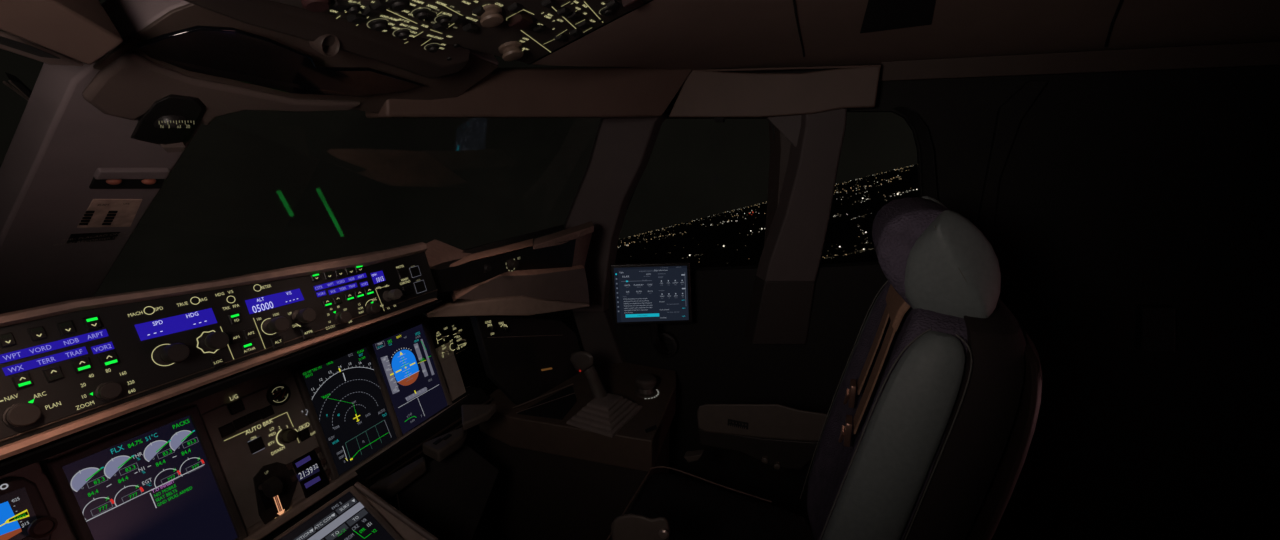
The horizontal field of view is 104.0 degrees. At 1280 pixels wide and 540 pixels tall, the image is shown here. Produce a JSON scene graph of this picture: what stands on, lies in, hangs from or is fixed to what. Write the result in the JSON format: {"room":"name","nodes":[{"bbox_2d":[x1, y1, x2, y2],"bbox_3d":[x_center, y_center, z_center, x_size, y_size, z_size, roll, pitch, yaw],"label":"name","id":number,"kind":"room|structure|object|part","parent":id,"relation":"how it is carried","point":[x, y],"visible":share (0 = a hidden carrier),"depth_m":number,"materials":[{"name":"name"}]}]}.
{"room":"control cabin","nodes":[
{"label":"control cabin","id":0,"kind":"room"},
{"bbox_2d":[0,0,122,64],"bbox_3d":[-0.528,-0.231,0.424,0.099,0.094,0.117,6,15,22],"label":"trim","id":1,"kind":"structure","parent":0,"point":[80,30],"depth_m":0.44,"materials":[{"name":"brown plastic"}]},
{"bbox_2d":[0,36,59,58],"bbox_3d":[-0.527,-0.192,0.430,0.017,0.012,0.043,6,15,22],"label":"air slot","id":2,"kind":"object","parent":1,"relation":"attached to","point":[11,43],"visible":1,"depth_m":0.43,"materials":[{"name":"black plastic"}]},
{"bbox_2d":[0,30,83,65],"bbox_3d":[-0.558,-0.211,0.448,0.047,0.045,0.084,6,15,22],"label":"trim","id":3,"kind":"structure","parent":1,"relation":"attached to","point":[64,60],"depth_m":0.46,"materials":[{"name":"plastic"}]},
{"bbox_2d":[0,0,497,313],"bbox_3d":[-0.745,-0.145,0.926,0.848,0.628,0.602,6,15,22],"label":"trim","id":4,"kind":"structure","parent":0,"point":[60,140],"depth_m":0.66,"materials":[{"name":"grey plastic"}]},
{"bbox_2d":[53,232,128,245],"bbox_3d":[-0.849,-0.051,0.776,0.027,0.020,0.086,6,15,22],"label":"placard","id":5,"kind":"object","parent":4,"relation":"attached to","point":[85,237],"visible":1,"depth_m":0.77},
{"bbox_3d":[-0.850,-0.051,0.777,0.021,0.020,0.059,3,14,13],"label":"plate","id":6,"kind":"part","parent":5,"relation":"part of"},
{"bbox_2d":[77,199,141,227],"bbox_3d":[-0.797,-0.085,0.754,0.072,0.052,0.064,6,15,22],"label":"placard","id":7,"kind":"object","parent":4,"relation":"attached to","point":[100,212],"visible":1,"depth_m":0.75},
{"bbox_2d":[79,203,128,224],"bbox_3d":[-0.801,-0.082,0.747,0.052,0.037,0.047,6,15,22],"label":"print","id":8,"kind":"object","parent":7,"relation":"attached to","point":[96,213],"depth_m":0.75},
{"bbox_2d":[89,168,169,188],"bbox_3d":[-0.726,-0.130,0.713,0.050,0.035,0.084,6,15,22],"label":"indicator","id":9,"kind":"object","parent":4,"relation":"attached to","point":[104,178],"visible":1,"depth_m":0.71,"materials":[{"name":"grey plastic"}]},
{"bbox_2d":[93,168,169,178],"bbox_3d":[-0.713,-0.136,0.705,0.019,0.019,0.080,4,15,18],"label":"hood","id":10,"kind":"object","parent":9,"relation":"attached to","point":[100,173],"depth_m":0.70,"materials":[{"name":"grey plastic"}]},
{"bbox_2d":[131,94,206,152],"bbox_3d":[-0.616,-0.191,0.657,0.113,0.072,0.076,6,15,22],"label":"standby compass","id":11,"kind":"object","parent":4,"relation":"attached to","point":[172,120],"visible":1,"depth_m":0.64,"materials":[{"name":"grey plastic"}]},
{"bbox_2d":[82,51,359,124],"bbox_3d":[-0.547,-0.241,0.702,0.099,0.074,0.336,6,15,22],"label":"trim","id":12,"kind":"structure","parent":4,"relation":"attached to","point":[126,88],"depth_m":0.61,"materials":[{"name":"plastic"}]},
{"bbox_2d":[136,25,423,95],"bbox_3d":[-0.450,-0.281,0.710,0.077,0.059,0.398,6,15,22],"label":"sun visor","id":13,"kind":"object","parent":4,"relation":"attached to","point":[225,52],"visible":1,"depth_m":0.63,"materials":[{"name":"plastic"}]},
{"bbox_2d":[93,3,498,112],"bbox_3d":[-0.447,-0.308,0.776,0.221,0.160,0.570,6,15,22],"label":"trim","id":14,"kind":"structure","parent":4,"relation":"attached to","point":[476,68],"depth_m":0.72,"materials":[{"name":"plastic"}]},
{"bbox_2d":[184,0,469,78],"bbox_3d":[-0.384,-0.322,0.665,0.094,0.086,0.427,6,15,22],"label":"trim","id":15,"kind":"structure","parent":14,"relation":"attached to","point":[381,46],"depth_m":0.65,"materials":[{"name":"plastic"}]},
{"bbox_2d":[309,34,339,56],"bbox_3d":[-0.405,-0.291,0.642,0.030,0.033,0.030,6,15,22],"label":"air nozzle","id":16,"kind":"object","parent":15,"relation":"attached to","point":[328,51],"visible":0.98,"depth_m":0.64,"materials":[{"name":"plastic"}]},
{"bbox_3d":[-1.073,0.095,0.177,0.700,0.460,1.140,6,15,22],"label":"window","id":17,"kind":"structure","parent":4,"relation":"attached to","visible":0},
{"bbox_2d":[3,72,31,100],"bbox_3d":[-0.766,-0.220,0.628,0.059,0.046,0.053,6,15,22],"label":"windshield wiper","id":18,"kind":"object","parent":17,"relation":"attached to","point":[24,91],"visible":0.57,"depth_m":0.61,"materials":[{"name":"metal"}]},
{"bbox_3d":[-0.764,-0.217,0.617,0.003,0.025,0.046,-6,15,-22],"label":"arm","id":19,"kind":"part","parent":18,"relation":"part of","materials":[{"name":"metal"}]},
{"bbox_3d":[-0.765,-0.216,0.626,0.003,0.035,0.060,-7,15,-26],"label":"arm","id":20,"kind":"part","parent":18,"relation":"part of","materials":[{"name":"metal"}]},
{"bbox_2d":[382,424,809,539],"bbox_3d":[0.350,1.167,0.488,4.300,0.001,3.100,6,15,22],"label":"floor","id":21,"kind":"structure","parent":0,"point":[475,439],"depth_m":1.78,"materials":[{"name":"carpet"}]},
{"bbox_2d":[0,313,469,539],"bbox_3d":[-0.865,0.383,0.779,0.169,0.429,1.653,6,15,22],"label":"panel","id":22,"kind":"object","parent":21,"relation":"on","point":[300,507],"visible":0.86,"depth_m":1.01,"materials":[{"name":"paint"}]},
{"bbox_2d":[0,477,57,539],"bbox_3d":[-0.878,0.354,0.688,0.056,0.110,0.087,6,15,22],"label":"instrument","id":23,"kind":"object","parent":22,"relation":"attached to","point":[24,514],"visible":1,"depth_m":0.70,"materials":[{"name":"black plastic"}]},
{"bbox_3d":[-0.854,0.365,0.713,0.028,0.028,0.027,6,15,22],"label":"setting knob","id":24,"kind":"part","parent":23,"relation":"part of","materials":[{"name":"black plastic"}]},
{"bbox_2d":[46,404,248,539],"bbox_3d":[-0.807,0.396,0.840,0.084,0.266,0.189,6,15,22],"label":"display","id":25,"kind":"object","parent":22,"relation":"on","point":[163,478],"visible":1,"depth_m":0.84,"materials":[{"name":"plastic"}]},
{"bbox_2d":[201,377,327,529],"bbox_3d":[-0.741,0.353,1.003,0.068,0.239,0.171,6,15,22],"label":"panel","id":26,"kind":"object","parent":22,"relation":"attached to","point":[248,433],"visible":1,"depth_m":0.97,"materials":[{"name":"paint"}]},
{"bbox_3d":[-0.719,0.342,1.026,0.027,0.030,0.029,6,15,22],"label":"rotary knob","id":27,"kind":"part","parent":26,"relation":"part of","materials":[{"name":"black plastic"}]},
{"bbox_2d":[253,462,297,523],"bbox_3d":[-0.707,0.443,0.990,0.068,0.116,0.082,6,15,22],"label":"lever","id":28,"kind":"object","parent":22,"relation":"attached to","point":[274,487],"visible":1,"depth_m":0.98,"materials":[{"name":"metal"}]},
{"bbox_3d":[-0.701,0.414,0.954,0.036,0.036,0.022,6,15,22],"label":"wheel knob","id":29,"kind":"part","parent":28,"relation":"part of","materials":[{"name":"black plastic"}]},
{"bbox_2d":[266,384,290,405],"bbox_3d":[-0.745,0.257,1.029,0.023,0.045,0.044,6,15,22],"label":"pressure gauge","id":30,"kind":"object","parent":22,"relation":"attached to","point":[277,394],"visible":1,"depth_m":1.03},
{"bbox_2d":[0,225,564,475],"bbox_3d":[-0.670,0.055,0.826,0.488,0.197,1.730,6,15,22],"label":"glareshield","id":31,"kind":"object","parent":22,"relation":"attached to","point":[159,389],"visible":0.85,"depth_m":0.57,"materials":[{"name":"plastic"}]},
{"bbox_2d":[0,315,134,427],"bbox_3d":[-0.574,0.100,0.490,0.035,0.088,0.104,6,15,22],"label":"control panel","id":32,"kind":"object","parent":31,"relation":"attached to","point":[23,414],"visible":1,"depth_m":0.49,"materials":[{"name":"black plastic"}]},
{"bbox_3d":[-0.578,0.136,0.468,0.016,0.024,0.022,6,15,22],"label":"rotary knob","id":33,"kind":"part","parent":32,"relation":"part of","materials":[{"name":"grey plastic"}]},
{"bbox_3d":[-0.554,0.126,0.521,0.016,0.020,0.018,6,15,22],"label":"rotary knob","id":34,"kind":"part","parent":32,"relation":"part of","materials":[{"name":"black plastic"}]},
{"bbox_3d":[-0.585,0.157,0.454,0.001,0.001,1.080,6,15,22],"label":"edge trim","id":35,"kind":"part","parent":31,"relation":"part of","materials":[{"name":"plastic"}]},
{"bbox_2d":[128,284,315,367],"bbox_3d":[-0.506,0.070,0.633,0.047,0.090,0.185,6,15,22],"label":"control panel","id":36,"kind":"object","parent":31,"relation":"on","point":[167,354],"visible":1,"depth_m":0.61,"materials":[{"name":"plastic"}]},
{"bbox_3d":[-0.529,0.095,0.565,0.034,0.029,0.022,6,15,22],"label":"rotary knob","id":37,"kind":"part","parent":36,"relation":"part of","materials":[{"name":"black plastic"}]},
{"bbox_3d":[-0.516,0.087,0.607,0.027,0.027,0.022,6,15,22],"label":"rotary knob","id":38,"kind":"part","parent":36,"relation":"part of","materials":[{"name":"black plastic"}]},
{"bbox_3d":[-0.486,0.074,0.668,0.032,0.027,0.021,6,15,22],"label":"rotary knob","id":39,"kind":"part","parent":36,"relation":"part of","materials":[{"name":"black plastic"}]},
{"bbox_3d":[-0.473,0.065,0.704,0.028,0.026,0.021,6,15,22],"label":"rotary knob","id":40,"kind":"part","parent":36,"relation":"part of","materials":[{"name":"black plastic"}]},
{"bbox_2d":[310,266,401,329],"bbox_3d":[-0.441,0.036,0.788,0.044,0.084,0.127,6,15,22],"label":"control panel","id":41,"kind":"object","parent":31,"relation":"on","point":[343,317],"visible":1,"depth_m":0.78,"materials":[{"name":"plastic"}]},
{"bbox_3d":[-0.451,0.072,0.760,0.018,0.021,0.019,6,15,22],"label":"rotary knob","id":42,"kind":"part","parent":41,"relation":"part of","materials":[{"name":"black plastic"}]},
{"bbox_3d":[-0.431,0.062,0.808,0.018,0.021,0.018,6,15,22],"label":"rotary knob","id":43,"kind":"part","parent":41,"relation":"part of","materials":[{"name":"black plastic"}]},
{"bbox_3d":[-0.414,0.042,0.838,0.030,0.024,0.018,6,15,22],"label":"rotary knob","id":44,"kind":"part","parent":41,"relation":"part of","materials":[{"name":"black plastic"}]},
{"bbox_2d":[397,265,426,296],"bbox_3d":[-0.407,0.017,0.889,0.018,0.054,0.049,6,15,22],"label":"panel","id":45,"kind":"object","parent":31,"relation":"attached to","point":[419,286],"visible":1,"depth_m":0.89,"materials":[{"name":"black plastic"}]},
{"bbox_2d":[423,221,593,316],"bbox_3d":[-0.337,0.024,1.258,0.210,0.265,0.746,6,15,22],"label":"glareshield wing","id":46,"kind":"object","parent":31,"relation":"attached to","point":[547,274],"visible":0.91,"depth_m":1.22,"materials":[{"name":"plastic"}]},
{"bbox_3d":[-0.334,-0.004,1.091,0.014,0.020,0.020,6,15,22],"label":"rotary knob","id":47,"kind":"part","parent":46,"relation":"part of","materials":[{"name":"black plastic"}]},
{"bbox_3d":[-0.295,-0.013,1.164,0.021,0.027,0.026,6,15,22],"label":"rotary knob","id":48,"kind":"part","parent":46,"relation":"part of","materials":[{"name":"brown plastic"}]},
{"bbox_3d":[-0.173,-0.068,1.478,0.070,0.123,0.147,6,15,22],"label":"frame","id":49,"kind":"part","parent":46,"relation":"part of","materials":[{"name":"plastic"}]},
{"bbox_2d":[286,447,330,497],"bbox_3d":[-0.696,0.434,1.057,0.032,0.096,0.075,6,15,22],"label":"clock","id":50,"kind":"object","parent":22,"relation":"attached to","point":[311,475],"visible":1,"depth_m":1.05,"materials":[{"name":"black plastic"}]},
{"bbox_2d":[291,340,402,479],"bbox_3d":[-0.671,0.324,1.160,0.083,0.264,0.200,6,15,22],"label":"display","id":51,"kind":"object","parent":22,"relation":"attached to","point":[343,397],"visible":0.98,"depth_m":1.15,"materials":[{"name":"plastic"}]},
{"bbox_3d":[-0.659,0.463,1.128,0.029,0.023,0.820,6,15,22],"label":"sill","id":52,"kind":"part","parent":22,"relation":"part of","materials":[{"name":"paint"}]},
{"bbox_2d":[366,318,452,437],"bbox_3d":[-0.603,0.284,1.324,0.083,0.264,0.188,6,15,22],"label":"display","id":53,"kind":"object","parent":22,"relation":"attached to","point":[406,355],"visible":0.98,"depth_m":1.32,"materials":[{"name":"plastic"}]},
{"bbox_2d":[355,387,498,539],"bbox_3d":[-0.472,0.491,1.309,0.254,0.279,0.505,6,15,22],"label":"table","id":54,"kind":"object","parent":22,"relation":"attached to","point":[447,496],"visible":0.93,"depth_m":1.22,"materials":[{"name":"metal"}]},
{"bbox_3d":[-0.539,0.444,1.339,0.007,0.040,0.443,6,15,22],"label":"rail","id":55,"kind":"part","parent":54,"relation":"part of","materials":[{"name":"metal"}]},
{"bbox_2d":[426,317,465,356],"bbox_3d":[-0.557,0.184,1.451,0.052,0.114,0.115,6,15,22],"label":"panel","id":56,"kind":"object","parent":22,"relation":"attached to","point":[438,327],"visible":0.99,"depth_m":1.43,"materials":[{"name":"metal"}]},
{"bbox_3d":[-0.576,0.174,1.431,0.030,0.084,0.070,6,15,22],"label":"panel","id":57,"kind":"part","parent":56,"relation":"part of","materials":[{"name":"black plastic"}]},
{"bbox_3d":[-0.543,0.224,1.458,0.013,0.017,0.016,6,15,22],"label":"rotary knob","id":58,"kind":"part","parent":56,"relation":"part of","materials":[{"name":"black plastic"}]},
{"bbox_2d":[274,481,438,539],"bbox_3d":[-0.483,0.731,0.771,0.360,0.598,0.512,6,15,22],"label":"pedestal","id":59,"kind":"object","parent":21,"relation":"on","point":[407,528],"visible":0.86,"depth_m":0.91,"materials":[{"name":"paint"}]},
{"bbox_2d":[273,486,403,539],"bbox_3d":[-0.450,0.501,0.810,0.233,0.167,0.173,6,15,22],"label":"display","id":60,"kind":"object","parent":59,"relation":"attached to","point":[348,516],"visible":1,"depth_m":0.86,"materials":[{"name":"plastic"}]},
{"bbox_3d":[-0.447,0.446,0.916,0.158,0.113,0.011,2,14,9],"label":"rail","id":61,"kind":"part","parent":59,"relation":"part of","materials":[{"name":"grey plastic"}]},
{"bbox_2d":[479,362,675,539],"bbox_3d":[-0.160,0.616,1.688,0.577,0.487,0.483,6,15,22],"label":"console","id":62,"kind":"object","parent":21,"relation":"on","point":[556,479],"visible":0.82,"depth_m":1.50,"materials":[{"name":"plastic"}]},
{"bbox_2d":[470,316,579,405],"bbox_3d":[-0.327,0.292,1.607,0.154,0.431,0.429,6,15,22],"label":"switch panel","id":63,"kind":"object","parent":62,"relation":"attached to","point":[514,351],"visible":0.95,"depth_m":1.54,"materials":[{"name":"black plastic"}]},
{"bbox_3d":[-0.419,0.170,1.419,0.018,0.018,0.016,9,16,31],"label":"rotary knob","id":64,"kind":"part","parent":63,"relation":"part of","materials":[{"name":"black plastic"}]},
{"bbox_3d":[-0.392,0.174,1.461,0.018,0.018,0.016,9,16,31],"label":"rotary knob","id":65,"kind":"part","parent":63,"relation":"part of","materials":[{"name":"black plastic"}]},
{"bbox_3d":[-0.287,0.402,1.559,0.227,0.010,0.049,-13,19,-43],"label":"tray rail","id":66,"kind":"part","parent":62,"relation":"part of","materials":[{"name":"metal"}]},
{"bbox_2d":[517,385,576,419],"bbox_3d":[-0.257,0.407,1.556,0.140,0.002,0.224,6,15,22],"label":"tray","id":67,"kind":"object","parent":62,"relation":"on","point":[560,402],"depth_m":1.53,"materials":[{"name":"brown plastic"}]},
{"bbox_2d":[566,351,642,437],"bbox_3d":[-0.123,0.330,1.455,0.213,0.204,0.187,6,15,22],"label":"sidestick","id":68,"kind":"object","parent":62,"relation":"on","point":[606,414],"visible":1,"depth_m":1.43,"materials":[{"name":"rubber"}]},
{"bbox_2d":[635,374,658,398],"bbox_3d":[0.021,0.370,1.602,0.078,0.056,0.077,6,15,22],"label":"steering tiller","id":69,"kind":"object","parent":62,"relation":"on","point":[645,382],"visible":1,"depth_m":1.58,"materials":[{"name":"plastic"}]},
{"bbox_2d":[606,196,1041,539],"bbox_3d":[0.273,0.439,1.007,0.694,1.166,0.609,6,15,22],"label":"seat","id":70,"kind":"object","parent":21,"relation":"on","point":[927,432],"visible":1,"depth_m":0.69,"materials":[{"name":"fabric"}]},
{"bbox_3d":[-0.002,0.429,0.817,0.119,0.124,0.053,6,15,22],"label":"armrest","id":71,"kind":"part","parent":70,"relation":"part of","materials":[{"name":"plastic"}]},
{"bbox_2d":[628,472,812,539],"bbox_3d":[0.154,0.649,1.105,0.441,0.131,0.404,6,15,21],"label":"seat cushion","id":72,"kind":"object","parent":70,"relation":"on","point":[693,510],"depth_m":1.19,"materials":[{"name":"black fabric"}]},
{"bbox_3d":[0.316,0.392,1.273,0.370,0.161,0.078,6,15,22],"label":"armrest","id":73,"kind":"part","parent":70,"relation":"part of","materials":[{"name":"plastic"}]},
{"bbox_3d":[0.315,0.473,1.256,0.016,0.016,0.026,6,15,22],"label":"adjust knob","id":74,"kind":"part","parent":70,"relation":"part of","materials":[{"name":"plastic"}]},
{"bbox_3d":[0.343,0.485,1.248,0.016,0.016,0.026,6,15,22],"label":"adjust knob","id":75,"kind":"part","parent":70,"relation":"part of","materials":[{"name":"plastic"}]},
{"bbox_3d":[0.437,0.318,0.904,0.276,0.610,0.444,6,15,22],"label":"backrest","id":76,"kind":"part","parent":70,"relation":"part of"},
{"bbox_2d":[531,0,1279,69],"bbox_3d":[0.935,-0.340,-0.273,2.930,0.510,2.840,6,15,22],"label":"ceiling","id":77,"kind":"structure","parent":0,"point":[660,34],"depth_m":1.04,"materials":[{"name":"brown plastic"}]},
{"bbox_2d":[271,0,651,64],"bbox_3d":[-0.093,-0.348,0.377,0.622,0.247,0.875,6,15,22],"label":"panel","id":78,"kind":"object","parent":77,"relation":"attached to","point":[526,31],"visible":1,"depth_m":0.67,"materials":[{"name":"grey plastic"}]},
{"bbox_3d":[-0.327,-0.270,0.504,0.027,0.016,0.026,6,15,22],"label":"guarded knob","id":79,"kind":"part","parent":78,"relation":"part of","materials":[{"name":"plastic"}]},
{"bbox_3d":[-0.193,-0.326,0.641,0.034,0.025,0.034,6,15,22],"label":"rotary knob","id":80,"kind":"part","parent":78,"relation":"part of","materials":[{"name":"plastic"}]},
{"bbox_3d":[-0.200,-0.338,0.772,0.038,0.026,0.037,6,15,22],"label":"rotary knob","id":81,"kind":"part","parent":78,"relation":"part of","materials":[{"name":"plastic"}]},
{"bbox_3d":[0.075,-0.449,0.753,0.604,0.231,0.026,6,15,22],"label":"rail","id":82,"kind":"part","parent":78,"relation":"part of","materials":[{"name":"brown plastic"}]},
{"bbox_2d":[860,0,935,32],"bbox_3d":[0.500,-0.510,0.960,0.133,0.041,0.271,6,15,22],"label":"outlet","id":83,"kind":"object","parent":77,"relation":"attached to","point":[880,15],"visible":1,"depth_m":0.95,"materials":[{"name":"black plastic"}]},
{"bbox_2d":[608,66,1279,539],"bbox_3d":[1.320,0.214,1.286,3.260,1.470,0.050,6,15,22],"label":"wall","id":84,"kind":"structure","parent":0,"point":[1118,192],"depth_m":1.29,"materials":[{"name":"black plastic"}]},
{"bbox_2d":[365,67,691,117],"bbox_3d":[-0.182,-0.436,1.179,0.418,0.179,0.786,6,15,22],"label":"sun visor","id":85,"kind":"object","parent":84,"relation":"attached to","point":[520,92],"depth_m":1.21,"materials":[{"name":"brown plastic"}]},
{"bbox_2d":[572,309,626,363],"bbox_3d":[-0.126,0.327,1.869,0.268,0.386,0.141,6,15,22],"label":"trim","id":86,"kind":"structure","parent":84,"relation":"attached to","point":[597,332],"depth_m":1.82,"materials":[{"name":"plastic"}]},
{"bbox_2d":[564,112,669,311],"bbox_3d":[-0.120,-0.174,1.702,0.436,0.682,0.176,6,15,22],"label":"trim","id":87,"kind":"structure","parent":84,"relation":"attached to","point":[622,148],"depth_m":1.65,"materials":[{"name":"plastic"}]},
{"bbox_2d":[610,262,691,354],"bbox_3d":[0.053,0.141,1.637,0.241,0.361,0.202,6,15,22],"label":"tablet","id":88,"kind":"object","parent":84,"relation":"attached to","point":[653,294],"visible":1,"depth_m":1.57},
{"bbox_3d":[0.064,0.226,1.684,0.027,0.174,0.147,6,15,22],"label":"mount arm","id":89,"kind":"part","parent":88,"relation":"part of"},
{"bbox_2d":[653,332,677,356],"bbox_3d":[0.089,0.262,1.752,0.090,0.090,0.018,6,15,22],"label":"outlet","id":90,"kind":"object","parent":84,"relation":"attached to","point":[669,340],"visible":0.79,"depth_m":1.75,"materials":[{"name":"black plastic"}]},
{"bbox_2d":[669,66,880,118],"bbox_3d":[0.366,-0.501,1.412,0.556,0.135,0.129,6,15,22],"label":"trim","id":91,"kind":"structure","parent":84,"relation":"attached to","point":[703,94],"depth_m":1.38,"materials":[{"name":"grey plastic"}]},
{"bbox_2d":[764,123,790,244],"bbox_3d":[0.427,-0.249,1.531,0.098,0.445,0.079,6,15,22],"label":"trim","id":92,"kind":"structure","parent":84,"relation":"attached to","point":[779,149],"depth_m":1.50,"materials":[{"name":"plastic"}]},
{"bbox_2d":[744,276,814,344],"bbox_3d":[0.439,0.127,1.593,0.209,0.223,0.122,6,15,22],"label":"trim","id":93,"kind":"structure","parent":84,"relation":"attached to","point":[779,313],"depth_m":1.56,"materials":[{"name":"plastic"}]},
{"bbox_2d":[767,115,801,146],"bbox_3d":[0.418,-0.389,1.439,0.114,0.111,0.029,6,15,22],"label":"trim","id":94,"kind":"structure","parent":84,"relation":"attached to","point":[789,126],"depth_m":1.42,"materials":[{"name":"plastic"}]},
{"bbox_2d":[699,63,881,72],"bbox_3d":[0.387,-0.559,1.385,0.520,0.027,0.095,6,15,22],"label":"trim","id":95,"kind":"structure","parent":84,"relation":"attached to","point":[748,70],"depth_m":1.37,"materials":[{"name":"brown plastic"}]},
{"bbox_2d":[756,109,846,281],"bbox_3d":[0.470,-0.215,1.482,0.224,0.508,0.108,6,15,22],"label":"window pillar","id":96,"kind":"structure","parent":84,"relation":"attached to","point":[794,244],"depth_m":1.44,"materials":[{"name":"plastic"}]},
{"bbox_2d":[893,106,937,200],"bbox_3d":[0.760,-0.222,1.370,0.163,0.433,0.048,6,15,22],"label":"trim","id":97,"kind":"structure","parent":84,"relation":"attached to","point":[928,173],"depth_m":1.33,"materials":[{"name":"black plastic"}]},
{"bbox_2d":[793,0,1123,56],"bbox_3d":[0.662,-0.508,1.021,0.647,0.062,0.483,6,15,22],"label":"trim","id":98,"kind":"structure","parent":84,"relation":"attached to","point":[1121,1],"depth_m":1.04,"materials":[{"name":"black plastic"}]},
{"bbox_2d":[976,80,1047,245],"bbox_3d":[0.948,-0.164,1.317,0.104,0.628,0.030,6,15,22],"label":"trim","id":99,"kind":"structure","parent":84,"relation":"attached to","point":[1010,114],"depth_m":1.27,"materials":[{"name":"black plastic"}]},
{"bbox_2d":[879,41,1279,81],"bbox_3d":[1.065,-0.493,1.176,0.911,0.058,0.049,6,15,22],"label":"trim","id":100,"kind":"structure","parent":84,"relation":"attached to","point":[1250,54],"depth_m":1.17,"materials":[{"name":"plastic"}]},
{"label":"outside","id":101,"kind":"structure","parent":0,"visible":0},
{"bbox_2d":[437,164,918,395],"bbox_3d":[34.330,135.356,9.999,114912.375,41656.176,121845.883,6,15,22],"label":"ground","id":102,"kind":"structure","parent":101,"point":[842,231],"depth_m":2297.80,"materials":[{"name":"black"}]},
{"bbox_2d":[618,165,913,258],"bbox_3d":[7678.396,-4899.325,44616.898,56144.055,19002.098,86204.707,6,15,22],"label":"city lights","id":103,"kind":"object","parent":102,"relation":"on","point":[913,165],"visible":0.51,"depth_m":6932.35}
]}

